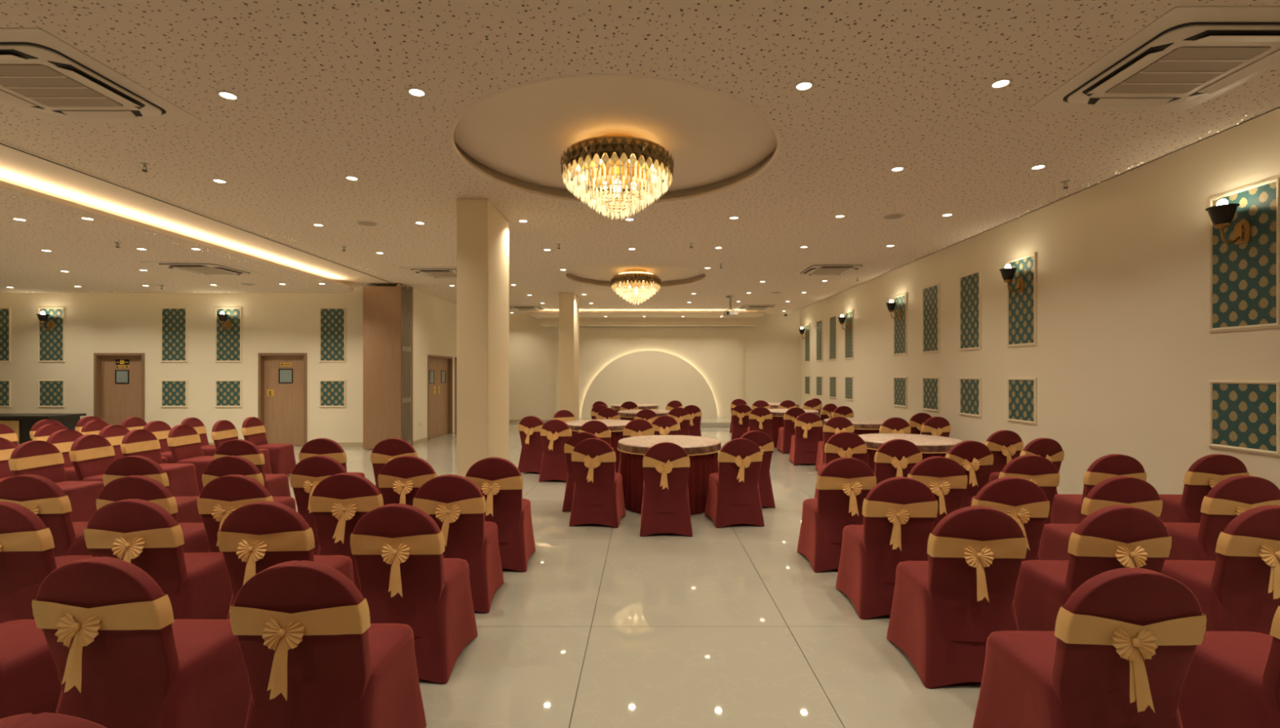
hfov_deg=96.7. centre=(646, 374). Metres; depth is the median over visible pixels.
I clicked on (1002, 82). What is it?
recessed light
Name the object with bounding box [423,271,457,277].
grille
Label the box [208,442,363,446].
baseboard
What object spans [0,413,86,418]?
countertop
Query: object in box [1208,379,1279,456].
wall panel
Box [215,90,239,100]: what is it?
recessed light
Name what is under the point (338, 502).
banquet chair
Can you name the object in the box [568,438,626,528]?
banquet chair
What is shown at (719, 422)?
stage platform
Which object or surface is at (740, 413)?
banquet chair
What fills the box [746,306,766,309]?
grille
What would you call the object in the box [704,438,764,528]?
banquet chair
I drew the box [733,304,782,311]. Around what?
air conditioner
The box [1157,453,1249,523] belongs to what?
banquet chair
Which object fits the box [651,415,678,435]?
banquet chair
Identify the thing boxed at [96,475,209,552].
banquet chair
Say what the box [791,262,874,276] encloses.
air conditioner
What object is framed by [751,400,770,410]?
banquet chair
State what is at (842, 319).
wall sconce
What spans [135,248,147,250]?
recessed light
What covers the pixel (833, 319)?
wall panel
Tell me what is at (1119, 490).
banquet chair
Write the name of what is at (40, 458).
banquet chair
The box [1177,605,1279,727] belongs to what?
banquet chair
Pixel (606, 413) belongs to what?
banquet chair
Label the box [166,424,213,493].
banquet chair
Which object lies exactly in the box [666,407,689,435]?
banquet chair
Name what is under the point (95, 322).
wall
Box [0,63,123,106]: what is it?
grille
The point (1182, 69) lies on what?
grille
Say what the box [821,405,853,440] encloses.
banquet chair
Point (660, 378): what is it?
backdrop
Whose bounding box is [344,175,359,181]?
recessed light
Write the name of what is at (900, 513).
banquet chair
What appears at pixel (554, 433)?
banquet chair
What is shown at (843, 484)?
banquet chair
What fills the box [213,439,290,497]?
banquet chair
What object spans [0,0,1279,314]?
ceiling
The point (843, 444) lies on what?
banquet chair
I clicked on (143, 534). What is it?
banquet chair
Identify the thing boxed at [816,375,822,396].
wall panel
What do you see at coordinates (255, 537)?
banquet chair
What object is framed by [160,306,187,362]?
wall panel
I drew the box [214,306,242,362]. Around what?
wall panel
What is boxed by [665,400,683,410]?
banquet chair
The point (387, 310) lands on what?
column
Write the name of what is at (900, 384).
wall panel
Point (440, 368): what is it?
door
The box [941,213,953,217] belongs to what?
recessed light
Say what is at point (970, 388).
wall panel
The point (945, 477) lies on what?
banquet chair
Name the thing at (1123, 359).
wall
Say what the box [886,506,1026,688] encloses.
banquet chair
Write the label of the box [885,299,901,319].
wall sconce
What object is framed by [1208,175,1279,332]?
wall panel
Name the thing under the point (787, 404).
banquet chair
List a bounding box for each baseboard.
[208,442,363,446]
[413,437,426,444]
[509,419,551,422]
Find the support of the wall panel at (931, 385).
attached to the wall at (1123, 359)
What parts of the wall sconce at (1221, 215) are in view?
bulb, arm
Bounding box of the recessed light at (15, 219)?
[10,217,28,221]
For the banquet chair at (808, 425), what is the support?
on the floor
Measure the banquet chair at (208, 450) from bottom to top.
0.890 m
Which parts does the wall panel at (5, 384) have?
molding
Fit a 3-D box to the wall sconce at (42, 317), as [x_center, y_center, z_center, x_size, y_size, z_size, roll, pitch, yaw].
[-12.645,-1.129,11.953,0.200,0.367,0.270,0,0,0]
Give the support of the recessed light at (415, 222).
in the ceiling at (321, 86)
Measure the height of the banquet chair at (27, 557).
0.890 m
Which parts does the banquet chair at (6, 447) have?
seat, sash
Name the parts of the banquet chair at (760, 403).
sash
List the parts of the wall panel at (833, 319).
molding, molding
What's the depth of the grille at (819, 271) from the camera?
10.05 m
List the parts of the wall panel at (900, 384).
molding, molding, molding, molding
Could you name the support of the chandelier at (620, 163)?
hanging from the ceiling at (321, 86)
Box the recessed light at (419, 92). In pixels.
[405,87,427,97]
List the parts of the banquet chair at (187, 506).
sash, backrest, seat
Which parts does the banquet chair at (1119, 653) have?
seat, backrest, sash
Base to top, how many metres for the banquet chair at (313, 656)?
0.890 m
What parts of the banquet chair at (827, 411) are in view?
sash, backrest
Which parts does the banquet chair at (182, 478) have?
sash, backrest, seat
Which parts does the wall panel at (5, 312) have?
molding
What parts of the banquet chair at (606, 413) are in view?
sash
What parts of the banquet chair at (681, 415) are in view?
sash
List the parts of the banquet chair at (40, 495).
sash, seat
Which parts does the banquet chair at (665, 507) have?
sash, backrest, seat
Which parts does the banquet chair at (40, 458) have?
sash, backrest, seat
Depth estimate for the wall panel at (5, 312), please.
12.09 m
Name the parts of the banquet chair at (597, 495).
sash, backrest, seat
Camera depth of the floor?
3.31 m
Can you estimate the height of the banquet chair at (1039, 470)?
0.890 m
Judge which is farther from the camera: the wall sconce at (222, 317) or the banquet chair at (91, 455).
the wall sconce at (222, 317)
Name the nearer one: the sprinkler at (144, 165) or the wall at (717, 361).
the sprinkler at (144, 165)
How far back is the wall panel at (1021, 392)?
7.39 m
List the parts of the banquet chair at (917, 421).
sash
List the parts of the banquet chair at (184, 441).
sash, backrest, seat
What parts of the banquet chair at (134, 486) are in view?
sash, backrest, seat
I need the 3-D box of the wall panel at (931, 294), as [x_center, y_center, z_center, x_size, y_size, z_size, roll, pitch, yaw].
[4.888,-0.945,9.780,0.024,1.168,0.568,0,0,0]
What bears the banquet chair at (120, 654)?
on the floor
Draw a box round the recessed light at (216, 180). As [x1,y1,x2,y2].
[211,178,227,183]
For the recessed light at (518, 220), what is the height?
0.006 m
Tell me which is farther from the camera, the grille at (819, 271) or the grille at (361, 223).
the grille at (819, 271)
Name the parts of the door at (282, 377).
push plate, name plate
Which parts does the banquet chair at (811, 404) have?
sash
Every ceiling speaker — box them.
[240,283,256,285]
[355,220,378,226]
[770,291,782,293]
[881,213,905,219]
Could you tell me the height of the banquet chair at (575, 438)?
0.890 m
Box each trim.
[0,141,398,284]
[408,287,413,445]
[454,357,457,432]
[555,337,741,412]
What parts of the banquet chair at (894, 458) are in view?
sash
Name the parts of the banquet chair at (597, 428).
sash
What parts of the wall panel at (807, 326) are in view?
molding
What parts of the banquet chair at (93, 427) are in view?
sash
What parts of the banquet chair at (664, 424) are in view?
sash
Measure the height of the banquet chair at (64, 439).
0.890 m
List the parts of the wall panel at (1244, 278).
molding, molding, molding, molding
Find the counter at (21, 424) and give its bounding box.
[0,413,86,445]
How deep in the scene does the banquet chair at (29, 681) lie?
2.21 m
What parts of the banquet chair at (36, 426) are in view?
sash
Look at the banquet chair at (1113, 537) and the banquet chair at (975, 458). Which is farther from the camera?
the banquet chair at (975, 458)
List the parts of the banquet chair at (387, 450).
sash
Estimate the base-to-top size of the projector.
0.470 m
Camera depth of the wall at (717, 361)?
18.03 m
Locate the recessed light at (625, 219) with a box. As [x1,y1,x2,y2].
[624,217,635,221]
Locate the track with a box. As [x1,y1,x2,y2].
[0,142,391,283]
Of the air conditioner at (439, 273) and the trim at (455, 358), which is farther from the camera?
the trim at (455, 358)
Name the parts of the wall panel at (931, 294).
molding, molding, molding, molding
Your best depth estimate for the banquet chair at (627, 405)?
13.40 m
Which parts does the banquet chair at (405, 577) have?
sash, backrest, seat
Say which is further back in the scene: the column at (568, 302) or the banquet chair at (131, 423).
the column at (568, 302)
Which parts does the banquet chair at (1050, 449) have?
seat, sash, backrest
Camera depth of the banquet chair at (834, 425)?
8.62 m
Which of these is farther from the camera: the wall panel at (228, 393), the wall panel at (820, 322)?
the wall panel at (820, 322)
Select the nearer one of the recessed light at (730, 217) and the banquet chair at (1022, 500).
the banquet chair at (1022, 500)
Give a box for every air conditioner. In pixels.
[0,27,201,121]
[140,261,264,275]
[399,266,457,279]
[509,305,549,311]
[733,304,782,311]
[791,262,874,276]
[1027,6,1279,110]
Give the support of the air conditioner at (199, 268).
attached to the ceiling at (86, 249)
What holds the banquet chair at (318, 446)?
on the floor
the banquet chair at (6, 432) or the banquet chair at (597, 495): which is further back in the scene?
the banquet chair at (6, 432)
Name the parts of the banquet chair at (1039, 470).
seat, sash, backrest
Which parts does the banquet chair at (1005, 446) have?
sash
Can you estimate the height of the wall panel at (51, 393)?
0.588 m
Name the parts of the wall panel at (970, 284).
molding, molding, molding, molding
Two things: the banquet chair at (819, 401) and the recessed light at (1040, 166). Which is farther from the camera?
the banquet chair at (819, 401)
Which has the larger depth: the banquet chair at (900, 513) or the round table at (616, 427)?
the round table at (616, 427)
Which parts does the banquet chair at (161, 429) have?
backrest, sash, seat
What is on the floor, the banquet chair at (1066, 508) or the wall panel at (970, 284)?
the banquet chair at (1066, 508)
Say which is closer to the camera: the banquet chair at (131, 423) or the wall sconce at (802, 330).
the banquet chair at (131, 423)
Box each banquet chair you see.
[0,423,17,447]
[0,437,16,482]
[0,474,92,557]
[0,501,93,623]
[0,619,61,719]
[0,712,106,727]
[8,440,104,522]
[29,419,62,439]
[31,556,251,727]
[32,423,68,441]
[46,429,83,480]
[69,434,115,481]
[75,416,102,431]
[80,420,109,435]
[84,498,232,619]
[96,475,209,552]
[98,425,167,463]
[102,455,203,523]
[120,417,146,431]
[120,429,199,496]
[142,421,204,463]
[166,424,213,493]
[180,417,216,456]
[196,474,309,552]
[201,455,296,511]
[210,420,271,474]
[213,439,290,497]
[217,501,354,619]
[229,560,426,727]
[240,417,296,475]
[289,455,346,555]
[298,438,364,477]
[309,472,383,595]
[350,503,477,684]
[370,438,417,493]
[377,455,437,506]
[413,474,503,613]
[464,457,535,572]
[517,416,543,473]
[538,419,571,481]
[552,409,575,422]
[562,431,599,511]
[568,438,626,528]
[578,420,613,450]
[590,404,608,419]
[591,401,608,408]
[596,408,620,419]
[617,418,654,473]
[619,401,639,410]
[634,408,657,424]
[640,442,693,536]
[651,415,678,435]
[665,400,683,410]
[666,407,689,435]
[683,404,702,436]
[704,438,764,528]
[729,399,747,432]
[731,404,751,439]
[739,431,775,507]
[747,407,773,453]
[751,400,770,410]
[776,407,805,453]
[777,400,796,408]
[789,412,822,465]
[796,457,876,572]
[802,400,820,412]
[811,398,822,417]
[813,431,866,498]
[815,416,853,469]
[820,403,837,440]
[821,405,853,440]
[835,476,937,619]
[874,439,922,484]
[879,417,911,434]
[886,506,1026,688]
[906,456,967,531]
[907,413,931,434]
[920,416,951,437]
[945,440,993,508]
[970,454,1059,524]
[971,476,1049,600]
[972,567,1206,727]
[984,430,1023,483]
[989,437,1064,494]
[1013,505,1171,631]
[1038,475,1162,559]
[1050,453,1146,524]
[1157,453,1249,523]
[1160,505,1279,635]
[1163,475,1279,560]
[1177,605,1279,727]
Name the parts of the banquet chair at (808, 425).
seat, backrest, sash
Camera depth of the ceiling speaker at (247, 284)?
10.60 m
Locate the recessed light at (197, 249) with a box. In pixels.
[190,248,202,250]
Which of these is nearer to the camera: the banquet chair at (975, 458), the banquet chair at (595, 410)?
the banquet chair at (975, 458)
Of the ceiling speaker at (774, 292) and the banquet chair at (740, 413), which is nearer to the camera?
the banquet chair at (740, 413)
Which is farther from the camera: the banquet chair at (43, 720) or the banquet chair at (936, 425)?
the banquet chair at (936, 425)
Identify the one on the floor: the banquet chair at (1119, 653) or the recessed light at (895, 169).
the banquet chair at (1119, 653)
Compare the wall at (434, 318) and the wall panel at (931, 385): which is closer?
the wall panel at (931, 385)
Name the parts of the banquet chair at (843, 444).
seat, sash, backrest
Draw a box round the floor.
[286,422,981,727]
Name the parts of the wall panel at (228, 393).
molding, molding, molding, molding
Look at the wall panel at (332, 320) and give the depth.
12.09 m
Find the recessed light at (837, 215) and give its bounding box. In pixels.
[834,214,845,217]
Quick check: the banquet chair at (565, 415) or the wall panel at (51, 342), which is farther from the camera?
the wall panel at (51, 342)
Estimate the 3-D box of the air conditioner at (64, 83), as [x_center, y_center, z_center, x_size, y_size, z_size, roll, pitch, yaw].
[-3.800,-1.822,3.600,1.120,0.056,1.120,0,0,0]
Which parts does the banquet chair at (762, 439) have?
backrest, seat, sash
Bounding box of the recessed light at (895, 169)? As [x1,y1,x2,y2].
[889,166,905,172]
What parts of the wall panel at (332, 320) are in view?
molding, molding, molding, molding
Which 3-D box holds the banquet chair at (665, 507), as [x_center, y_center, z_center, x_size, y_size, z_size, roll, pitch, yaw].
[0.189,1.091,5.615,0.504,0.890,0.604,0,0,0]
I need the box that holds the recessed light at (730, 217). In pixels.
[728,216,739,219]
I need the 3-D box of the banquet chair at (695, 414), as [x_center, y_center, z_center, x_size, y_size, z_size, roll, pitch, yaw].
[0.902,1.091,12.068,0.504,0.890,0.604,0,0,-9]
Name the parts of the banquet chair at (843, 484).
seat, backrest, sash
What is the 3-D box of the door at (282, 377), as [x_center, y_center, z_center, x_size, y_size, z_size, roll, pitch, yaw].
[-7.735,0.547,12.170,1.030,1.985,0.180,0,0,0]
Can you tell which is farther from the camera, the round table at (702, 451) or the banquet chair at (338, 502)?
the round table at (702, 451)
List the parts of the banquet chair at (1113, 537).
seat, backrest, sash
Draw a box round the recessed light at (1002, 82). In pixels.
[988,77,1013,88]
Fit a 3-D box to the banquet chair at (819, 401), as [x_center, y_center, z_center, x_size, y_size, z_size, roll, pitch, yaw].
[4.380,1.091,15.277,0.504,0.890,0.604,0,0,-23]
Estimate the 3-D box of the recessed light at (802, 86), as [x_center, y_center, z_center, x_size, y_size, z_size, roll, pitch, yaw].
[1.011,-1.847,3.649,0.132,0.006,0.132,0,0,0]
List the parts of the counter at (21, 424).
panel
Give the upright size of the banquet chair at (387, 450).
0.890 m
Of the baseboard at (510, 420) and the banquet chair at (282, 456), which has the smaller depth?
the banquet chair at (282, 456)
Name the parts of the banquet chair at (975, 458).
sash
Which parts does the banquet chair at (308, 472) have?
sash, seat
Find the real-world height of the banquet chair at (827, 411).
0.890 m
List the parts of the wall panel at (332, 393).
molding, molding, molding, molding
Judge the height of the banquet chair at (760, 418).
0.890 m
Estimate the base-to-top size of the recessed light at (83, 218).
0.006 m
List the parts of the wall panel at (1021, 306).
molding, molding, molding, molding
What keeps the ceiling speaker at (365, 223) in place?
attached to the ceiling at (321, 86)
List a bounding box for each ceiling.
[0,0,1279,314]
[0,180,353,293]
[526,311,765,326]
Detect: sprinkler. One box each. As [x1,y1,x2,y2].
[114,241,120,248]
[139,162,150,172]
[1061,180,1070,189]
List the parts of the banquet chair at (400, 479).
sash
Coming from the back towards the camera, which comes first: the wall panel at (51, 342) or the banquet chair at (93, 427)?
the wall panel at (51, 342)
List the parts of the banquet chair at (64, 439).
sash, seat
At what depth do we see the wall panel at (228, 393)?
12.09 m
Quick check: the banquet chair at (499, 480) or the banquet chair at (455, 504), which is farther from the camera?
the banquet chair at (499, 480)
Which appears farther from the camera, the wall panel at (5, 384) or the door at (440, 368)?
the door at (440, 368)
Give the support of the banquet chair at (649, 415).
on the floor
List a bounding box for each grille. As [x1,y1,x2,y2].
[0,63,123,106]
[179,267,233,273]
[357,221,377,226]
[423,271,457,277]
[516,307,537,310]
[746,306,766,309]
[811,268,848,274]
[1105,46,1271,93]
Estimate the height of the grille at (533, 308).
0.009 m
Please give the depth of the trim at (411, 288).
12.13 m
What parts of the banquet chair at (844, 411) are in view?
sash, backrest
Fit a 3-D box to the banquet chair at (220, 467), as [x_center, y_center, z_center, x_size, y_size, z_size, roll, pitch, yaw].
[-3.279,1.091,4.726,0.504,0.890,0.602,0,0,0]
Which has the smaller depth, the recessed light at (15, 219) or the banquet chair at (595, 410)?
the recessed light at (15, 219)
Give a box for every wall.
[0,287,363,442]
[413,288,457,440]
[509,309,799,419]
[555,326,743,417]
[800,107,1279,494]
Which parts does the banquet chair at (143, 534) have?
sash, backrest, seat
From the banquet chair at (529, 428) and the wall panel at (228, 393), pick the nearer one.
the banquet chair at (529, 428)
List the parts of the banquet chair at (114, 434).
sash, backrest, seat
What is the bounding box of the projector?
[723,295,737,315]
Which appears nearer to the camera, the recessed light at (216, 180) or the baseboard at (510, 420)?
the recessed light at (216, 180)
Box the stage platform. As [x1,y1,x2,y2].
[578,417,731,426]
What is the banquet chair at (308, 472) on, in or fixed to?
on the floor
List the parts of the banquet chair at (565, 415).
sash, backrest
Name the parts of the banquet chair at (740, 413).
seat, sash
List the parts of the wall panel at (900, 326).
molding, molding, molding, molding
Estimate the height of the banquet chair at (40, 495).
0.890 m
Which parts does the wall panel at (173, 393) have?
molding, molding, molding, molding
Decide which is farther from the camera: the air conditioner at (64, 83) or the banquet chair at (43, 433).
the banquet chair at (43, 433)
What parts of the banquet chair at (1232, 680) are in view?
backrest, sash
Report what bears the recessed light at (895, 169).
in the ceiling at (321, 86)
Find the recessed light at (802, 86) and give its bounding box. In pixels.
[793,80,814,91]
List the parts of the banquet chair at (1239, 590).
seat, backrest, sash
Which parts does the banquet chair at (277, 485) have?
sash, backrest, seat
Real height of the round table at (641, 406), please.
0.746 m
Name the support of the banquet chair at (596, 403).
on the floor
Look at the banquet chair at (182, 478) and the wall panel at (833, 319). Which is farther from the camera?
the wall panel at (833, 319)
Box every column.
[363,283,411,448]
[457,198,509,477]
[559,293,578,420]
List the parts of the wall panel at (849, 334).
molding, molding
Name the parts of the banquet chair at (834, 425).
seat, sash, backrest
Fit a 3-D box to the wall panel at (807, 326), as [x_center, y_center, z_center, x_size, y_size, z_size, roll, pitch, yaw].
[4.888,-0.945,17.260,0.024,1.168,0.568,0,0,0]
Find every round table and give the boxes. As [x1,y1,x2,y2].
[564,419,631,472]
[610,403,658,412]
[617,409,670,420]
[617,435,721,515]
[752,402,799,408]
[768,408,819,447]
[822,417,886,435]
[857,433,962,473]
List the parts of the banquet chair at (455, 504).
sash, backrest, seat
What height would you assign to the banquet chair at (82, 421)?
0.890 m
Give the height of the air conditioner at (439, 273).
0.056 m
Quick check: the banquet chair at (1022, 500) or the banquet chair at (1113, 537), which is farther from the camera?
the banquet chair at (1022, 500)
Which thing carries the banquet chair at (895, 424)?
on the floor
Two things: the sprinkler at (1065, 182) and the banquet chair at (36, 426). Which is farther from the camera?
the banquet chair at (36, 426)
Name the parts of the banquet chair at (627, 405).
sash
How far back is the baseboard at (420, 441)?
12.66 m
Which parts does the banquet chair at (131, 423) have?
sash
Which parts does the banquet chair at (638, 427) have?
seat, backrest, sash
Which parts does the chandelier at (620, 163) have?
frame, bulb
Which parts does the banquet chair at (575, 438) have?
seat, sash, backrest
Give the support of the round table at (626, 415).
on the floor
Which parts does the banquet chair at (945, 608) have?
seat, backrest, sash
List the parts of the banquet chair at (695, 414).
sash, seat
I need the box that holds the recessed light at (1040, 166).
[1029,164,1047,169]
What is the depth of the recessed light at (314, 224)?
7.04 m
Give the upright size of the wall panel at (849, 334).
1.168 m
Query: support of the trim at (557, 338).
attached to the wall at (717, 361)
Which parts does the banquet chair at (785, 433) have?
seat, sash, backrest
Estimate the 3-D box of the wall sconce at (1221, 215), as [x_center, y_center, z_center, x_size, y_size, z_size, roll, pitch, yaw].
[4.753,-1.249,4.660,0.270,0.367,0.200,0,0,0]
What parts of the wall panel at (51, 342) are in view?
molding, molding, molding, molding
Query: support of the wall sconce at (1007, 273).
attached to the wall panel at (1021, 306)
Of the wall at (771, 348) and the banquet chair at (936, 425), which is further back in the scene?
the wall at (771, 348)
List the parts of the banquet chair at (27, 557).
sash, backrest, seat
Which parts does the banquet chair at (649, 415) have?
sash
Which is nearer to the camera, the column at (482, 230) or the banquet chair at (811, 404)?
the column at (482, 230)
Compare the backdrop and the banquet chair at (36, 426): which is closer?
the banquet chair at (36, 426)
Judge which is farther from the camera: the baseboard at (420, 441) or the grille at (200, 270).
the baseboard at (420, 441)
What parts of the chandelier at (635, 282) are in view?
frame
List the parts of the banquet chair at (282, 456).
sash, backrest, seat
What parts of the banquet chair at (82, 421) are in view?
sash, backrest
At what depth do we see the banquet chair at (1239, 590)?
2.83 m
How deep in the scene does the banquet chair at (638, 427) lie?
8.13 m
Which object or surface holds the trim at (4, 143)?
attached to the ceiling at (321, 86)
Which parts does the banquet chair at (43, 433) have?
sash, backrest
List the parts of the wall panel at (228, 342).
molding, molding, molding, molding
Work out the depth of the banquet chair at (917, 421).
9.44 m
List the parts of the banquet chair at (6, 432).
sash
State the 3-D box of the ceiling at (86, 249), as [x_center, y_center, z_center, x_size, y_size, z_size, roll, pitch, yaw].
[-10.138,-1.703,1.400,8.724,0.054,20.800,0,0,0]
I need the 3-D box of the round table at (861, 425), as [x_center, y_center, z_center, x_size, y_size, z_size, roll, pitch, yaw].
[3.640,1.159,9.650,1.230,0.746,1.230,0,0,36]
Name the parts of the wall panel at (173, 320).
molding, molding, molding, molding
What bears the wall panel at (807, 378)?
attached to the wall at (1123, 359)
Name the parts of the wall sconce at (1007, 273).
arm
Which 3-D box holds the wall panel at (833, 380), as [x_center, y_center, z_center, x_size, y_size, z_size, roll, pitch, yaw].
[4.888,0.342,14.900,0.024,0.588,0.568,0,0,0]
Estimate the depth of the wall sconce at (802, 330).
17.22 m
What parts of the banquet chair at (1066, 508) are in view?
seat, backrest, sash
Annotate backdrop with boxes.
[581,350,717,418]
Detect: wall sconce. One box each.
[36,311,54,328]
[217,311,231,328]
[798,326,808,338]
[838,315,849,329]
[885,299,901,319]
[999,264,1024,292]
[1204,199,1251,244]
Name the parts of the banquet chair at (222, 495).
backrest, sash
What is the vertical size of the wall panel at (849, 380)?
0.588 m
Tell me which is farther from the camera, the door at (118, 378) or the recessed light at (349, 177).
the door at (118, 378)
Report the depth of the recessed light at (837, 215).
6.64 m
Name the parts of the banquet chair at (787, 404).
sash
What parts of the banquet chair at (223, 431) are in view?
sash, backrest, seat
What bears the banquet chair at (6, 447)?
on the floor
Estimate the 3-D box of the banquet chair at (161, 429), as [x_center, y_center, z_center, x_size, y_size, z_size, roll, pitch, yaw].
[-6.498,1.091,7.815,0.602,0.890,0.504,0,0,1]
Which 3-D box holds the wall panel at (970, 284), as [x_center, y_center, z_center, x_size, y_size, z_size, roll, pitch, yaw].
[4.888,-0.945,8.600,0.024,1.168,0.568,0,0,0]
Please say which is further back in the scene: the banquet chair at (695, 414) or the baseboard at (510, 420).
the baseboard at (510, 420)
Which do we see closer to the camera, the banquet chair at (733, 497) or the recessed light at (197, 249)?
the banquet chair at (733, 497)
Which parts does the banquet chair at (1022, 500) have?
sash, backrest, seat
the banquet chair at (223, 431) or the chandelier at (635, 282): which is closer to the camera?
the banquet chair at (223, 431)
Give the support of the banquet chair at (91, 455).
on the floor
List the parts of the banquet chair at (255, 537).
sash, backrest, seat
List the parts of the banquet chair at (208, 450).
backrest, sash, seat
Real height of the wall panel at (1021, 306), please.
1.168 m
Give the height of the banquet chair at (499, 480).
0.890 m
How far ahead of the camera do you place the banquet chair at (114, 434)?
7.17 m
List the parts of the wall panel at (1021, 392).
molding, molding, molding, molding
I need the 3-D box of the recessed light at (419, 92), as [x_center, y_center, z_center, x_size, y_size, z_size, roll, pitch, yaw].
[-1.506,-1.847,3.732,0.132,0.006,0.132,0,0,0]
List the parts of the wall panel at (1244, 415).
molding, molding, molding, molding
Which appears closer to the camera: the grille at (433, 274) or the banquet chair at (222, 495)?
the banquet chair at (222, 495)
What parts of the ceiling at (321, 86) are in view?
recess panel, recess panel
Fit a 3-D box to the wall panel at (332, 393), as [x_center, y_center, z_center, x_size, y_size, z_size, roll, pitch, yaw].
[-6.671,0.415,12.088,0.568,0.588,0.024,0,0,0]
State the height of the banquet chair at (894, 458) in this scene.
0.890 m
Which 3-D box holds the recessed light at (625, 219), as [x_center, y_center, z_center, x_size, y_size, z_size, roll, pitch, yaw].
[-0.201,-1.847,6.798,0.132,0.006,0.132,0,0,0]
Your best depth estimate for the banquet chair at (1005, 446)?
6.52 m
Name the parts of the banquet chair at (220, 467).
backrest, sash, seat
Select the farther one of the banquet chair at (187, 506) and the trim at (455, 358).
the trim at (455, 358)
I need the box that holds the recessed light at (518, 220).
[517,219,528,222]
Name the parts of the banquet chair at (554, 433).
seat, backrest, sash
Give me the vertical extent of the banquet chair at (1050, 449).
0.890 m
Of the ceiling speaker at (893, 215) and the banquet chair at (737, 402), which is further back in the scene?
the banquet chair at (737, 402)
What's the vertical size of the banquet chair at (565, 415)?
0.890 m
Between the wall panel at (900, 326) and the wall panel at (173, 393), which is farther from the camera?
the wall panel at (173, 393)
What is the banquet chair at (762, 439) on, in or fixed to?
on the floor
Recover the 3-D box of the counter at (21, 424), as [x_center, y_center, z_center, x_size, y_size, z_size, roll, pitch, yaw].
[-11.750,1.147,10.550,2.040,0.785,0.700,0,0,0]
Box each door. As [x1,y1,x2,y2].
[93,353,144,425]
[257,353,306,445]
[427,355,453,440]
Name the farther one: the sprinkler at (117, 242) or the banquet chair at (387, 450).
the sprinkler at (117, 242)
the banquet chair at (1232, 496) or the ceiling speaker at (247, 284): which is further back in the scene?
the ceiling speaker at (247, 284)
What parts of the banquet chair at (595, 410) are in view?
sash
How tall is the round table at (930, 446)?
0.746 m
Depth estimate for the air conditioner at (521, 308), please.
15.68 m
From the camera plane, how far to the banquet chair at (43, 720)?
1.07 m
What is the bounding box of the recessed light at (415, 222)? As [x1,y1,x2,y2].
[413,221,426,224]
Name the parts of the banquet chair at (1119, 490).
seat, backrest, sash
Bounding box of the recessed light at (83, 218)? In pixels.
[79,217,95,220]
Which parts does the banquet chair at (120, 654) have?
sash, backrest, seat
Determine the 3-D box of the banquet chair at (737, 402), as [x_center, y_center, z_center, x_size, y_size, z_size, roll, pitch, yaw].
[2.474,1.091,14.985,0.504,0.890,0.604,0,0,17]
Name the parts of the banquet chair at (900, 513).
seat, backrest, sash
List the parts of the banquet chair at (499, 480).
sash, backrest, seat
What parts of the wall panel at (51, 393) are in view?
molding, molding, molding, molding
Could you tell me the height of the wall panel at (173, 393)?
0.588 m
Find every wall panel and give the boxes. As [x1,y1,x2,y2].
[0,306,11,362]
[0,379,11,407]
[37,306,65,362]
[37,379,65,407]
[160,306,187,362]
[160,379,187,407]
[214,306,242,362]
[214,379,242,407]
[319,306,346,362]
[319,379,346,407]
[804,322,810,362]
[804,375,810,395]
[816,319,822,361]
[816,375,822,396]
[829,314,836,360]
[829,375,836,399]
[844,309,853,359]
[844,376,853,400]
[893,292,907,355]
[893,376,907,408]
[922,282,939,353]
[922,377,939,412]
[959,269,981,351]
[959,377,981,417]
[1007,252,1036,347]
[1007,377,1036,424]
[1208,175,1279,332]
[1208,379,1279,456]
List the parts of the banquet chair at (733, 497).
seat, backrest, sash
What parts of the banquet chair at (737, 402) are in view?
seat, backrest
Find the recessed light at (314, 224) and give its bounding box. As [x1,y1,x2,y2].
[312,223,324,226]
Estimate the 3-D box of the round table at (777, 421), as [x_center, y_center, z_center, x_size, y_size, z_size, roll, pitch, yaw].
[3.100,1.159,12.300,1.230,0.746,1.230,0,0,-5]
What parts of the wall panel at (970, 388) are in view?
molding, molding, molding, molding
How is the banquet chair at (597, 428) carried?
on the floor
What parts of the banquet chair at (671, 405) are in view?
sash, backrest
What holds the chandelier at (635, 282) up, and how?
hanging from the ceiling at (321, 86)
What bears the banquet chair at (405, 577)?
on the floor
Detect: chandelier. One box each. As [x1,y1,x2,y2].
[560,133,674,220]
[610,269,661,305]
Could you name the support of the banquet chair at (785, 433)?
on the floor
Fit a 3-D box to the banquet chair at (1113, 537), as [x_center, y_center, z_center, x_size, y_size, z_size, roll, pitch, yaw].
[2.345,1.091,3.023,0.504,0.890,0.602,0,0,2]
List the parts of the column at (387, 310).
partition panel, partition panel, partition panel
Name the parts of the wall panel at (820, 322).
molding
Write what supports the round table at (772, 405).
on the floor
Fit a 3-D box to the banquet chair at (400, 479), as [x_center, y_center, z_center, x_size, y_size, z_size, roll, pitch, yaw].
[-1.900,1.091,4.726,0.504,0.890,0.602,0,0,-3]
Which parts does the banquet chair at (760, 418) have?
sash, backrest, seat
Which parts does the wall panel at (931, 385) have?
molding, molding, molding, molding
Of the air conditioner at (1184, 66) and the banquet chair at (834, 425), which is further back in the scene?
the banquet chair at (834, 425)
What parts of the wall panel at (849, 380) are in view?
molding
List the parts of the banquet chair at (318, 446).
sash, backrest, seat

